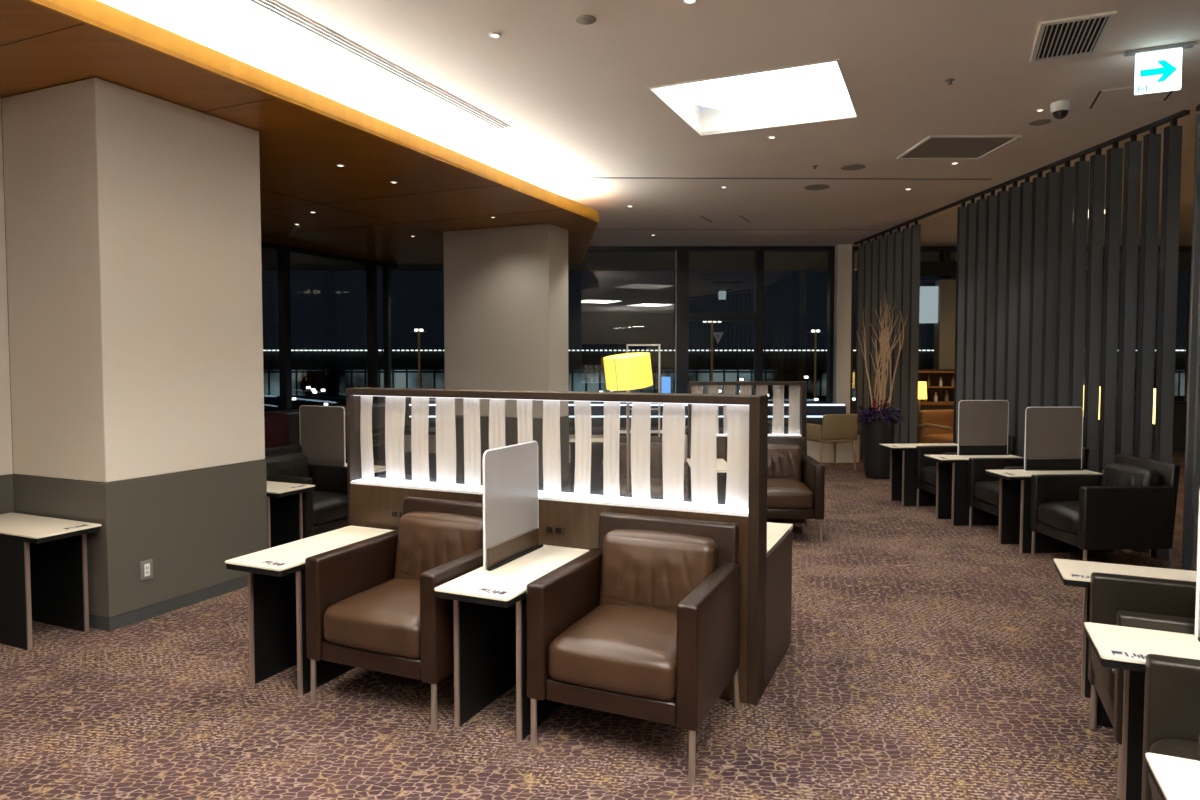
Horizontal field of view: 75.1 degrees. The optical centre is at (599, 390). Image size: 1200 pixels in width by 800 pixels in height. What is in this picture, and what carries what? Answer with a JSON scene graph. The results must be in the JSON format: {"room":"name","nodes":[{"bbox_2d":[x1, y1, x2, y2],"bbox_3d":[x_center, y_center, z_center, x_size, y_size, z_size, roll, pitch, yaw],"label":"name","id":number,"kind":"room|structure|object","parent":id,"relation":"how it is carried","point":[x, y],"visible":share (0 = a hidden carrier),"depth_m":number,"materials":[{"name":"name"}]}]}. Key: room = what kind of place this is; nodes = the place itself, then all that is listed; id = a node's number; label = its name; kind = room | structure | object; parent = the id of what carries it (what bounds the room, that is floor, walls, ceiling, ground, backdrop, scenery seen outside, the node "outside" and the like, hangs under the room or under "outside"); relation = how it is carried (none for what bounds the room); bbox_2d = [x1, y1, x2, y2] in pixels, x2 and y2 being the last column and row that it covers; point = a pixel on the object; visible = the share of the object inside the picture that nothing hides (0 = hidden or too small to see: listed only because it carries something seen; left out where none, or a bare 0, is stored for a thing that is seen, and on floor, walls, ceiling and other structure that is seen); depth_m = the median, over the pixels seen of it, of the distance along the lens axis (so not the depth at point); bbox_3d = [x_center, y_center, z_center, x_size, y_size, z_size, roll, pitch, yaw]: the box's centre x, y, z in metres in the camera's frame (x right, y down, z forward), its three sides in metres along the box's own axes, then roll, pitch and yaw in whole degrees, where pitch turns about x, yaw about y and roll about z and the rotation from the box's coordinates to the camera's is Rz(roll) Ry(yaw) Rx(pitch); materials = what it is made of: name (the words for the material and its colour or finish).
{"room":"airport lounge","nodes":[
{"label":"airport lounge","id":0,"kind":"room"},
{"bbox_2d":[0,98,13,513],"bbox_3d":[-6.740,-0.085,2.055,4.010,2.997,8.300,1,3,24],"label":"wall","id":1,"kind":"structure","parent":0,"point":[6,445],"depth_m":4.53,"materials":[{"name":"beige paint"}]},
{"bbox_2d":[264,402,384,411],"bbox_3d":[-4.694,0.694,9.611,0.100,0.800,6.900,1,3,24],"label":"wall","id":2,"kind":"structure","parent":0,"point":[378,402],"depth_m":10.82,"materials":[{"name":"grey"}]},
{"bbox_2d":[261,241,396,409],"bbox_3d":[-4.679,-0.803,9.508,0.120,2.200,6.840,1,3,24],"label":"window","id":3,"kind":"structure","parent":2,"relation":"in","point":[283,251],"depth_m":10.51,"materials":[{"name":"black metal"}]},
{"bbox_2d":[0,451,1189,799],"bbox_3d":[0.000,1.312,5.060,24.000,0.050,22.000,0,2,0],"label":"floor","id":4,"kind":"structure","parent":0,"point":[927,657],"depth_m":3.32,"materials":[{"name":"carpet"}]},
{"bbox_2d":[0,512,101,649],"bbox_3d":[-3.131,1.021,4.248,0.810,0.601,0.336,1,3,24],"label":"side table","id":5,"kind":"object","parent":4,"relation":"on","point":[44,573],"visible":1,"depth_m":4.26,"materials":[{"name":"black laminate"}]},
{"bbox_2d":[2,77,267,630],"bbox_3d":[-2.849,-0.205,4.884,0.838,2.996,1.098,1,3,24],"label":"pillar","id":6,"kind":"structure","parent":4,"relation":"on","point":[133,218],"depth_m":4.47,"materials":[{"name":"beige paint"}]},
{"bbox_2d":[140,559,152,580],"bbox_3d":[-2.593,1.022,4.461,0.013,0.110,0.076,1,3,24],"label":"wall socket","id":7,"kind":"object","parent":6,"relation":"attached to","point":[146,567],"visible":1,"depth_m":4.45,"materials":[{"name":"grey plastic"}]},
{"bbox_2d":[264,413,288,447],"bbox_3d":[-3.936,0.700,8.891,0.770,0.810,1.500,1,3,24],"label":"armchair","id":8,"kind":"object","parent":4,"relation":"on","point":[276,425],"visible":0.19,"depth_m":9.44,"materials":[{"name":"red fabric"}]},
{"bbox_2d":[267,481,314,548],"bbox_3d":[-2.450,0.966,5.550,0.810,0.601,0.336,1,3,24],"label":"side table","id":9,"kind":"object","parent":4,"relation":"on","point":[284,500],"visible":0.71,"depth_m":5.59,"materials":[{"name":"black laminate"}]},
{"bbox_2d":[265,444,347,538],"bbox_3d":[-2.281,0.851,6.007,0.712,0.797,0.636,1,3,24],"label":"armchair","id":10,"kind":"object","parent":4,"relation":"on","point":[324,508],"visible":0.49,"depth_m":5.96,"materials":[{"name":"black leather"}]},
{"bbox_2d":[265,452,309,477],"bbox_3d":[-2.466,0.678,6.082,0.183,0.373,0.466,1,3,24],"label":"cushion","id":11,"kind":"object","parent":10,"relation":"on","point":[277,463],"depth_m":6.07,"materials":[{"name":"black leather"}]},
{"bbox_2d":[313,491,347,525],"bbox_3d":[-2.219,0.890,5.981,0.576,0.220,0.484,1,3,24],"label":"seat cushion","id":12,"kind":"object","parent":10,"relation":"on","point":[330,508],"depth_m":5.84,"materials":[{"name":"black leather"}]},
{"bbox_2d":[225,526,393,695],"bbox_3d":[-1.352,1.041,3.772,0.336,0.601,0.810,1,3,24],"label":"side table","id":13,"kind":"object","parent":4,"relation":"on","point":[276,575],"visible":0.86,"depth_m":3.63,"materials":[{"name":"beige laminate"}]},
{"bbox_2d":[264,403,384,444],"bbox_3d":[-4.085,0.666,10.270,0.440,0.800,4.200,1,3,24],"label":"window ledge","id":14,"kind":"object","parent":4,"relation":"on","point":[378,409],"visible":0.17,"depth_m":10.96,"materials":[{"name":"grey"}]},
{"bbox_2d":[346,463,385,477],"bbox_3d":[-2.099,0.927,6.466,0.810,0.601,0.336,1,3,24],"label":"side table","id":15,"kind":"object","parent":4,"relation":"on","point":[379,471],"visible":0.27,"depth_m":6.35,"materials":[{"name":"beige laminate"}]},
{"bbox_2d":[299,405,345,465],"bbox_3d":[-2.268,0.375,6.394,0.480,0.508,0.037,1,3,24],"label":"divider","id":16,"kind":"object","parent":15,"relation":"on","point":[322,428],"visible":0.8,"depth_m":6.37,"materials":[{"name":"plastic"}]},
{"bbox_2d":[345,433,436,481],"bbox_3d":[-1.876,0.812,6.920,0.712,0.797,0.636,1,3,24],"label":"armchair","id":17,"kind":"object","parent":4,"relation":"on","point":[379,459],"visible":0.1,"depth_m":7.03,"materials":[{"name":"black leather"}]},
{"bbox_2d":[372,440,385,459],"bbox_3d":[-2.061,0.640,6.995,0.183,0.373,0.466,1,3,24],"label":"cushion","id":18,"kind":"object","parent":17,"relation":"on","point":[378,445],"depth_m":7.03,"materials":[{"name":"black leather"}]},
{"bbox_2d":[405,474,433,481],"bbox_3d":[-1.813,0.852,6.894,0.576,0.220,0.484,1,3,24],"label":"seat cushion","id":19,"kind":"object","parent":17,"relation":"on","point":[407,476],"depth_m":6.94,"materials":[{"name":"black leather"}]},
{"bbox_2d":[305,497,482,730],"bbox_3d":[-0.833,0.954,3.554,0.684,0.797,0.712,1,3,24],"label":"armchair","id":20,"kind":"object","parent":4,"relation":"on","point":[372,603],"visible":0.71,"depth_m":3.37,"materials":[{"name":"brown leather"}]},
{"bbox_2d":[323,578,419,658],"bbox_3d":[-0.861,0.996,3.494,0.520,0.220,0.576,1,3,24],"label":"seat cushion","id":21,"kind":"object","parent":20,"relation":"on","point":[364,618],"depth_m":3.29,"materials":[{"name":"brown leather"}]},
{"bbox_2d":[394,512,482,578],"bbox_3d":[-0.751,0.778,3.733,0.501,0.373,0.183,1,3,24],"label":"cushion","id":22,"kind":"object","parent":20,"relation":"on","point":[424,541],"depth_m":3.69,"materials":[{"name":"brown leather"}]},
{"bbox_2d":[443,223,568,490],"bbox_3d":[-1.113,-0.389,9.241,1.418,2.996,0.498,1,3,24],"label":"pillar","id":23,"kind":"structure","parent":4,"relation":"on","point":[506,288],"depth_m":8.98,"materials":[{"name":"beige paint"}]},
{"bbox_2d":[434,545,589,741],"bbox_3d":[-0.335,1.058,3.360,0.336,0.601,0.810,1,3,24],"label":"side table","id":24,"kind":"object","parent":4,"relation":"on","point":[490,627],"visible":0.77,"depth_m":3.23,"materials":[{"name":"beige laminate"}]},
{"bbox_2d":[479,588,506,594],"bbox_3d":[-0.414,0.773,3.006,0.112,0.001,0.041,1,3,24],"label":"print","id":25,"kind":"object","parent":24,"relation":"on","point":[488,591],"depth_m":3.01,"materials":[{"name":"black"}]},
{"bbox_2d":[483,441,542,570],"bbox_3d":[-0.383,0.497,3.506,0.037,0.508,0.480,1,3,24],"label":"divider","id":26,"kind":"object","parent":24,"relation":"on","point":[510,473],"visible":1,"depth_m":3.48,"materials":[{"name":"plastic"}]},
{"bbox_2d":[346,387,767,704],"bbox_3d":[-0.314,0.668,3.869,2.244,1.337,0.179,1,3,24],"label":"screen","id":27,"kind":"object","parent":4,"relation":"on","point":[565,519],"visible":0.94,"depth_m":3.69,"materials":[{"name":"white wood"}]},
{"bbox_2d":[353,395,735,404],"bbox_3d":[-0.324,0.039,3.851,2.179,0.004,0.110,1,3,24],"label":"light","id":28,"kind":"object","parent":27,"relation":"on","point":[355,397],"depth_m":3.92,"materials":[{"name":"white plastic"}]},
{"bbox_2d":[354,478,747,512],"bbox_3d":[-0.324,0.512,3.871,2.179,0.014,0.146,1,3,24],"label":"light","id":29,"kind":"object","parent":27,"relation":"on","point":[417,486],"depth_m":3.73,"materials":[{"name":"white plastic"}]},
{"bbox_2d":[544,524,564,535],"bbox_3d":[-0.218,0.665,3.735,0.110,0.045,0.007,1,3,24],"label":"power outlet","id":30,"kind":"object","parent":27,"relation":"attached to","point":[549,529],"depth_m":3.73,"materials":[{"name":"black plastic"}]},
{"bbox_2d":[569,438,602,494],"bbox_3d":[-0.050,0.837,8.593,0.567,0.601,0.336,0,2,0],"label":"side table","id":31,"kind":"object","parent":4,"relation":"on","point":[596,443],"visible":0.23,"depth_m":8.44,"materials":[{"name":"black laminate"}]},
{"bbox_2d":[603,352,652,496],"bbox_3d":[0.190,0.508,5.276,0.336,1.539,0.316,0,2,0],"label":"floor lamp","id":32,"kind":"object","parent":4,"relation":"on","point":[626,371],"visible":0.67,"depth_m":5.13,"materials":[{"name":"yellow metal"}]},
{"bbox_2d":[605,353,646,358],"bbox_3d":[0.180,-0.229,5.245,0.299,0.047,0.300,0,2,0],"label":"diffuser","id":33,"kind":"object","parent":32,"relation":"attached to","point":[626,355],"depth_m":5.26,"materials":[{"name":"yellow plastic"}]},
{"bbox_2d":[404,404,859,462],"bbox_3d":[0.410,0.600,11.851,6.620,0.800,1.370,0,2,0],"label":"window bench","id":34,"kind":"object","parent":4,"relation":"on","point":[815,412],"visible":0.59,"depth_m":11.77,"materials":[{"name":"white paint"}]},
{"bbox_2d":[410,415,822,426],"bbox_3d":[0.410,0.599,12.214,6.620,0.770,0.645,0,2,0],"label":"countertop","id":35,"kind":"structure","parent":34,"relation":"on","point":[595,421],"depth_m":11.89,"materials":[{"name":"grey"}]},
{"bbox_2d":[526,512,740,783],"bbox_3d":[0.163,0.971,3.163,0.684,0.797,0.712,1,3,24],"label":"armchair","id":36,"kind":"object","parent":4,"relation":"on","point":[644,623],"visible":1,"depth_m":3.00,"materials":[{"name":"brown leather"}]},
{"bbox_2d":[548,604,676,701],"bbox_3d":[0.135,1.012,3.102,0.520,0.220,0.576,1,3,24],"label":"seat cushion","id":37,"kind":"object","parent":36,"relation":"on","point":[597,652],"depth_m":2.91,"materials":[{"name":"brown leather"}]},
{"bbox_2d":[599,529,716,612],"bbox_3d":[0.245,0.794,3.341,0.501,0.373,0.183,1,3,24],"label":"cushion","id":38,"kind":"object","parent":36,"relation":"on","point":[656,569],"depth_m":3.29,"materials":[{"name":"brown leather"}]},
{"bbox_2d":[601,436,684,500],"bbox_3d":[0.370,0.822,6.693,0.684,0.797,0.712,0,2,4],"label":"armchair","id":39,"kind":"object","parent":4,"relation":"on","point":[656,468],"visible":0.32,"depth_m":6.81,"materials":[{"name":"brown leather"}]},
{"bbox_2d":[619,478,662,499],"bbox_3d":[0.365,0.863,6.627,0.520,0.220,0.576,0,2,4],"label":"seat cushion","id":40,"kind":"object","parent":39,"relation":"on","point":[656,484],"depth_m":6.39,"materials":[{"name":"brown leather"}]},
{"bbox_2d":[619,443,662,478],"bbox_3d":[0.384,0.644,6.888,0.501,0.373,0.183,0,2,4],"label":"cushion","id":41,"kind":"object","parent":39,"relation":"on","point":[656,468],"depth_m":6.82,"materials":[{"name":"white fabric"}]},
{"bbox_2d":[626,344,659,436],"bbox_3d":[0.500,0.289,9.020,0.440,1.660,0.300,0,2,6],"label":"sign stand","id":42,"kind":"object","parent":4,"relation":"on","point":[627,345],"visible":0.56,"depth_m":8.99,"materials":[{"name":"white metal"}]},
{"bbox_2d":[686,458,726,504],"bbox_3d":[0.920,0.922,6.595,0.336,0.601,0.810,0,2,2],"label":"side table","id":43,"kind":"object","parent":4,"relation":"on","point":[721,463],"visible":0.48,"depth_m":6.69,"materials":[{"name":"black laminate"}]},
{"bbox_2d":[687,381,806,522],"bbox_3d":[1.338,0.556,7.130,1.064,1.287,0.122,0,2,0],"label":"screen","id":44,"kind":"object","parent":4,"relation":"on","point":[797,423],"visible":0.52,"depth_m":7.10,"materials":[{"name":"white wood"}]},
{"bbox_2d":[765,522,792,688],"bbox_3d":[0.745,1.034,3.950,0.360,0.600,0.780,1,3,24],"label":"end table","id":45,"kind":"object","parent":4,"relation":"on","point":[779,535],"visible":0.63,"depth_m":3.80,"materials":[{"name":"brown wood"}]},
{"bbox_2d":[767,437,824,542],"bbox_3d":[1.500,0.823,6.663,0.684,0.797,0.712,0,2,4],"label":"armchair","id":46,"kind":"object","parent":4,"relation":"on","point":[795,479],"visible":0.58,"depth_m":6.39,"materials":[{"name":"brown leather"}]},
{"bbox_2d":[767,443,801,481],"bbox_3d":[1.514,0.646,6.858,0.501,0.373,0.183,0,2,4],"label":"cushion","id":47,"kind":"object","parent":46,"relation":"on","point":[784,461],"depth_m":6.78,"materials":[{"name":"brown leather"}]},
{"bbox_2d":[767,478,813,508],"bbox_3d":[1.495,0.864,6.597,0.520,0.220,0.576,0,2,4],"label":"seat cushion","id":48,"kind":"object","parent":46,"relation":"on","point":[782,493],"depth_m":6.33,"materials":[{"name":"brown leather"}]},
{"bbox_2d":[806,414,857,469],"bbox_3d":[3.106,0.674,10.567,0.590,0.761,0.563,-1,3,-15],"label":"dining chair","id":49,"kind":"object","parent":4,"relation":"on","point":[835,428],"visible":0.89,"depth_m":10.32,"materials":[{"name":"brown fabric"}]},
{"bbox_2d":[833,244,851,413],"bbox_3d":[3.840,-0.663,12.368,0.230,3.279,0.160,0,2,0],"label":"post","id":50,"kind":"object","parent":4,"relation":"on","point":[842,280],"visible":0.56,"depth_m":12.28,"materials":[{"name":"white paint"}]},
{"bbox_2d":[856,290,906,478],"bbox_3d":[3.507,-0.079,9.761,0.583,2.332,0.580,0,2,4],"label":"planter","id":51,"kind":"object","parent":4,"relation":"on","point":[878,429],"visible":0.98,"depth_m":9.66,"materials":[{"name":"black"}]},
{"bbox_2d":[854,216,922,458],"bbox_3d":[3.989,-0.605,10.999,0.111,3.279,2.280,0,2,-2],"label":"screen","id":52,"kind":"object","parent":4,"relation":"on","point":[890,263],"visible":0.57,"depth_m":10.55,"materials":[{"name":"black fabric"}]},
{"bbox_2d":[879,443,957,505],"bbox_3d":[3.345,0.859,8.063,0.810,0.601,0.336,0,2,-3],"label":"side table","id":53,"kind":"object","parent":4,"relation":"on","point":[902,456],"visible":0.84,"depth_m":7.92,"materials":[{"name":"black laminate"}]},
{"bbox_2d":[918,381,926,442],"bbox_3d":[4.470,0.453,10.929,0.200,1.170,0.200,0,2,0],"label":"table lamp","id":54,"kind":"object","parent":4,"relation":"on","point":[922,388],"visible":0.52,"depth_m":10.82,"materials":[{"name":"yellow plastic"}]},
{"bbox_2d":[917,409,953,442],"bbox_3d":[4.742,0.663,10.360,0.884,0.801,0.651,-1,3,-20],"label":"lounge chair","id":55,"kind":"object","parent":4,"relation":"on","point":[933,426],"visible":0.42,"depth_m":10.43,"materials":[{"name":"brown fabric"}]},
{"bbox_2d":[917,369,953,442],"bbox_3d":[5.250,0.338,11.775,1.520,1.330,0.340,0,2,0],"label":"bar shelf","id":56,"kind":"object","parent":4,"relation":"on","point":[946,375],"visible":0.2,"depth_m":11.88,"materials":[{"name":"brown wood"}]},
{"bbox_2d":[919,280,955,368],"bbox_3d":[5.580,-0.380,12.295,1.280,2.720,0.200,0,2,0],"label":"wall","id":57,"kind":"structure","parent":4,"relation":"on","point":[937,306],"depth_m":12.19,"materials":[{"name":"brown paint"}]},
{"bbox_2d":[915,435,1016,506],"bbox_3d":[3.542,0.797,7.596,0.712,0.770,0.626,0,2,-3],"label":"armchair","id":58,"kind":"object","parent":4,"relation":"on","point":[926,469],"visible":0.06,"depth_m":7.81,"materials":[{"name":"black leather"}]},
{"bbox_2d":[920,466,936,486],"bbox_3d":[3.474,0.835,7.594,0.576,0.212,0.476,0,2,-3],"label":"seat cushion","id":59,"kind":"object","parent":58,"relation":"on","point":[927,473],"depth_m":7.62,"materials":[{"name":"black leather"}]},
{"bbox_2d":[924,454,1023,525],"bbox_3d":[3.430,0.899,7.134,0.810,0.601,0.336,0,2,-3],"label":"side table","id":60,"kind":"object","parent":4,"relation":"on","point":[952,470],"visible":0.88,"depth_m":6.99,"materials":[{"name":"black laminate"}]},
{"bbox_2d":[957,400,1008,454],"bbox_3d":[3.559,0.339,7.230,0.480,0.508,0.037,0,2,-3],"label":"divider","id":61,"kind":"object","parent":60,"relation":"on","point":[982,424],"visible":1,"depth_m":7.24,"materials":[{"name":"plastic"}]},
{"bbox_2d":[968,447,1088,526],"bbox_3d":[3.622,0.838,6.641,0.712,0.770,0.626,0,2,-3],"label":"armchair","id":62,"kind":"object","parent":4,"relation":"on","point":[983,489],"visible":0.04,"depth_m":6.86,"materials":[{"name":"black leather"}]},
{"bbox_2d":[973,481,999,506],"bbox_3d":[3.554,0.875,6.639,0.576,0.212,0.476,0,2,-3],"label":"seat cushion","id":63,"kind":"object","parent":62,"relation":"on","point":[985,493],"depth_m":6.64,"materials":[{"name":"black leather"}]},
{"bbox_2d":[985,469,1104,552],"bbox_3d":[3.515,0.940,6.155,0.810,0.601,0.336,0,2,-3],"label":"side table","id":64,"kind":"object","parent":4,"relation":"on","point":[1015,485],"visible":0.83,"depth_m":6.14,"materials":[{"name":"black laminate"}]},
{"bbox_2d":[1024,407,1083,470],"bbox_3d":[3.644,0.381,6.251,0.480,0.508,0.037,0,2,-3],"label":"divider","id":65,"kind":"object","parent":64,"relation":"on","point":[1053,435],"visible":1,"depth_m":6.26,"materials":[{"name":"fabric"}]},
{"bbox_2d":[921,110,1189,558],"bbox_3d":[4.124,-0.468,7.755,0.103,3.279,4.180,0,2,-2],"label":"screen","id":66,"kind":"object","parent":4,"relation":"on","point":[1018,257],"visible":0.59,"depth_m":6.74,"materials":[{"name":"black fabric"}]},
{"bbox_2d":[1030,454,1179,568],"bbox_3d":[3.632,0.879,5.657,0.712,0.770,0.626,0,2,-3],"label":"armchair","id":67,"kind":"object","parent":4,"relation":"on","point":[1131,505],"visible":1,"depth_m":5.37,"materials":[{"name":"black leather"}]},
{"bbox_2d":[1037,501,1078,534],"bbox_3d":[3.564,0.917,5.655,0.576,0.212,0.476,0,2,-3],"label":"seat cushion","id":68,"kind":"object","parent":67,"relation":"on","point":[1053,517],"depth_m":5.63,"materials":[{"name":"black leather"}]},
{"bbox_2d":[1101,463,1160,485],"bbox_3d":[3.835,0.716,5.661,0.183,0.360,0.459,0,2,-3],"label":"cushion","id":69,"kind":"object","parent":67,"relation":"on","point":[1114,474],"depth_m":5.59,"materials":[{"name":"black leather"}]},
{"bbox_2d":[1054,558,1196,727],"bbox_3d":[2.342,1.065,3.205,0.810,0.601,0.336,1,3,24],"label":"side table","id":70,"kind":"object","parent":4,"relation":"on","point":[1076,573],"visible":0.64,"depth_m":3.32,"materials":[{"name":"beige laminate"}]},
{"bbox_2d":[1088,572,1195,798],"bbox_3d":[2.176,0.988,2.766,0.712,0.797,0.592,1,3,24],"label":"armchair","id":71,"kind":"object","parent":4,"relation":"on","point":[1168,605],"visible":0.4,"depth_m":3.00,"materials":[{"name":"brown leather"}]},
{"bbox_2d":[1091,646,1114,705],"bbox_3d":[2.114,1.025,2.795,0.576,0.220,0.450,1,3,24],"label":"seat cushion","id":72,"kind":"object","parent":71,"relation":"on","point":[1104,677],"depth_m":2.81,"materials":[{"name":"brown leather"}]},
{"bbox_2d":[1084,622,1199,799],"bbox_3d":[1.954,1.101,2.360,0.810,0.601,0.336,1,3,24],"label":"side table","id":73,"kind":"object","parent":4,"relation":"on","point":[1127,649],"visible":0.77,"depth_m":2.56,"materials":[{"name":"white laminate"}]},
{"bbox_2d":[1111,650,1145,658],"bbox_3d":[1.616,0.800,2.360,0.112,0.001,0.041,1,3,24],"label":"print","id":74,"kind":"object","parent":73,"relation":"on","point":[1114,653],"depth_m":2.37,"materials":[{"name":"black"}]},
{"bbox_2d":[1194,490,1199,641],"bbox_3d":[2.123,0.544,2.385,0.480,0.508,0.037,1,3,24],"label":"divider","id":75,"kind":"object","parent":73,"relation":"on","point":[1197,606],"visible":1,"depth_m":2.49,"materials":[{"name":"plastic"}]},
{"bbox_2d":[1142,654,1199,799],"bbox_3d":[1.792,1.024,1.898,0.712,0.797,0.592,1,3,24],"label":"armchair","id":76,"kind":"object","parent":4,"relation":"on","point":[1172,684],"visible":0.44,"depth_m":2.21,"materials":[{"name":"brown leather"}]},
{"bbox_2d":[1149,738,1197,799],"bbox_3d":[1.729,1.062,1.927,0.576,0.220,0.450,1,3,24],"label":"seat cushion","id":77,"kind":"object","parent":76,"relation":"on","point":[1186,748],"depth_m":2.14,"materials":[{"name":"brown leather"}]},
{"bbox_2d":[1145,753,1199,799],"bbox_3d":[1.547,1.138,1.480,0.810,0.601,0.336,1,3,24],"label":"side table","id":78,"kind":"object","parent":4,"relation":"on","point":[1174,778],"visible":1,"depth_m":1.68,"materials":[{"name":"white laminate"}]},
{"bbox_2d":[1182,104,1199,570],"bbox_3d":[3.292,-0.284,3.425,0.098,3.279,4.768,1,3,24],"label":"screen","id":79,"kind":"object","parent":4,"relation":"on","point":[1192,451],"visible":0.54,"depth_m":5.46,"materials":[{"name":"black"}]},
{"bbox_2d":[99,0,1199,270],"bbox_3d":[0.000,-2.000,4.920,24.000,0.020,22.000,0,2,0],"label":"ceiling","id":80,"kind":"structure","parent":0,"point":[577,104],"depth_m":5.21,"materials":[{"name":"paint"}]},
{"bbox_2d":[0,0,598,263],"bbox_3d":[-5.957,-1.852,5.053,11.886,0.282,14.707,0,2,0],"label":"wooden soffit","id":81,"kind":"structure","parent":80,"relation":"attached to","point":[304,133],"depth_m":5.69,"materials":[{"name":"brown wood"}]},
{"bbox_2d":[248,0,511,128],"bbox_3d":[-1.968,-1.916,3.255,0.111,0.006,6.100,1,3,24],"label":"ceiling vent","id":82,"kind":"object","parent":80,"relation":"in","point":[271,6],"visible":1,"depth_m":4.61,"materials":[{"name":"white metal"}]},
{"bbox_2d":[634,229,827,229],"bbox_3d":[1.900,-2.237,10.806,4.000,0.003,0.026,0,2,-1],"label":"trim","id":83,"kind":"structure","parent":80,"relation":"attached to","point":[634,229],"depth_m":10.79,"materials":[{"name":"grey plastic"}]},
{"bbox_2d":[646,59,859,135],"bbox_3d":[1.112,-2.115,5.449,1.230,0.214,1.220,1,3,24],"label":"skylight","id":84,"kind":"object","parent":80,"relation":"attached to","point":[816,90],"visible":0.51,"depth_m":5.75,"materials":[{"name":"white paint"}]},
{"bbox_2d":[674,61,848,108],"bbox_3d":[1.120,-2.187,5.443,1.166,0.049,1.172,1,3,24],"label":"diffuser","id":85,"kind":"object","parent":84,"relation":"attached to","point":[817,84],"depth_m":5.63,"materials":[{"name":"white plastic"}]},
{"bbox_2d":[590,177,990,179],"bbox_3d":[1.900,-2.107,7.739,4.000,0.003,0.048,0,2,-1],"label":"trim","id":86,"kind":"structure","parent":80,"relation":"attached to","point":[590,177],"depth_m":7.73,"materials":[{"name":"grey plastic"}]},
{"bbox_2d":[897,135,1020,158],"bbox_3d":[3.005,-2.053,6.589,0.730,0.014,0.700,0,2,0],"label":"ceiling panel","id":87,"kind":"object","parent":80,"relation":"attached to","point":[933,146],"visible":1,"depth_m":6.55,"materials":[{"name":"white paint"}]},
{"bbox_2d":[1050,100,1070,118],"bbox_3d":[3.220,-1.957,5.452,0.128,0.110,0.128,0,2,0],"label":"security camera","id":88,"kind":"object","parent":80,"relation":"attached to","point":[1059,109],"visible":1,"depth_m":5.41,"materials":[{"name":"white plastic"}]},
{"bbox_2d":[1030,10,1116,62],"bbox_3d":[2.615,-1.959,4.341,0.340,0.012,0.600,1,3,24],"label":"ceiling vent","id":89,"kind":"object","parent":80,"relation":"in","point":[1078,36],"visible":1,"depth_m":4.32,"materials":[{"name":"grey metal"}]},
{"bbox_2d":[1089,87,1172,108],"bbox_3d":[3.618,-2.004,5.295,0.448,0.004,0.400,1,3,24],"label":"access hatch","id":90,"kind":"object","parent":80,"relation":"attached to","point":[1122,96],"visible":0.79,"depth_m":5.33,"materials":[{"name":"paint"}]},
{"bbox_2d":[1124,42,1194,94],"bbox_3d":[3.204,-1.845,4.478,0.330,0.252,0.044,1,3,24],"label":"sign","id":91,"kind":"object","parent":80,"relation":"hanging from","point":[1159,68],"visible":1,"depth_m":4.46,"materials":[{"name":"grey plastic"}]},
{"bbox_2d":[404,404,1186,450],"bbox_3d":[4.225,0.588,12.611,15.550,0.760,0.150,0,2,0],"label":"wall","id":92,"kind":"structure","parent":0,"point":[1180,410],"depth_m":12.54,"materials":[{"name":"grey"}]},
{"bbox_2d":[382,268,435,403],"bbox_3d":[-2.275,-1.014,12.488,2.350,2.450,0.160,0,2,0],"label":"window","id":93,"kind":"structure","parent":92,"relation":"in","point":[385,271],"depth_m":12.43,"materials":[{"name":"black metal"}]},
{"bbox_2d":[568,250,682,403],"bbox_3d":[0.105,-1.014,12.483,2.410,2.450,0.170,0,2,0],"label":"window","id":94,"kind":"structure","parent":92,"relation":"in","point":[678,253],"depth_m":12.41,"materials":[{"name":"black metal"}]},
{"bbox_2d":[682,250,759,394],"bbox_3d":[1.925,-1.014,12.488,1.230,2.450,0.160,0,2,0],"label":"window","id":95,"kind":"structure","parent":92,"relation":"in","point":[686,316],"depth_m":12.43,"materials":[{"name":"black metal"}]},
{"bbox_2d":[759,250,834,403],"bbox_3d":[3.130,-1.014,12.488,1.180,2.450,0.160,0,2,0],"label":"window","id":96,"kind":"structure","parent":92,"relation":"in","point":[831,254],"depth_m":12.43,"materials":[{"name":"black metal"}]},
{"bbox_2d":[850,250,946,403],"bbox_3d":[4.740,-1.014,12.488,1.520,2.450,0.160,0,2,0],"label":"window","id":97,"kind":"structure","parent":92,"relation":"in","point":[943,254],"depth_m":12.41,"materials":[{"name":"black glass"}]},
{"bbox_2d":[920,261,956,276],"bbox_3d":[5.850,-1.909,12.230,3.300,0.220,0.200,0,2,0],"label":"trim","id":98,"kind":"structure","parent":92,"relation":"attached to","point":[927,268],"depth_m":12.13,"materials":[{"name":"black"}]},
{"bbox_2d":[1184,270,1190,400],"bbox_3d":[12.100,-0.351,4.990,0.200,3.280,22.000,0,2,0],"label":"wall","id":99,"kind":"structure","parent":0,"point":[1189,271],"depth_m":15.93,"materials":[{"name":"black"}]},
{"bbox_2d":[587,246,1191,251],"bbox_3d":[4.200,-2.300,12.489,15.600,0.120,0.150,0,2,0],"label":"trim","id":100,"kind":"structure","parent":99,"relation":"attached to","point":[590,248],"depth_m":12.42,"materials":[{"name":"grey metal"}]},
{"label":"outside","id":101,"kind":"structure","parent":0,"visible":0},
{"bbox_3d":[0.000,3.863,88.492,240.000,0.200,143.500,0,2,0],"label":"ground","id":102,"kind":"structure","parent":101,"visible":0},
{"bbox_2d":[263,350,1185,410],"bbox_3d":[0.880,-0.531,90.859,181.760,8.380,12.400,0,2,0],"label":"terminal building","id":103,"kind":"structure","parent":102,"relation":"on","point":[334,372],"depth_m":84.89,"materials":[{"name":"black glass"}]},
{"bbox_2d":[807,330,824,400],"bbox_3d":[17.100,0.017,62.056,1.400,9.720,0.200,0,2,0],"label":"mast","id":104,"kind":"object","parent":102,"relation":"on","point":[813,331],"visible":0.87,"depth_m":61.88,"materials":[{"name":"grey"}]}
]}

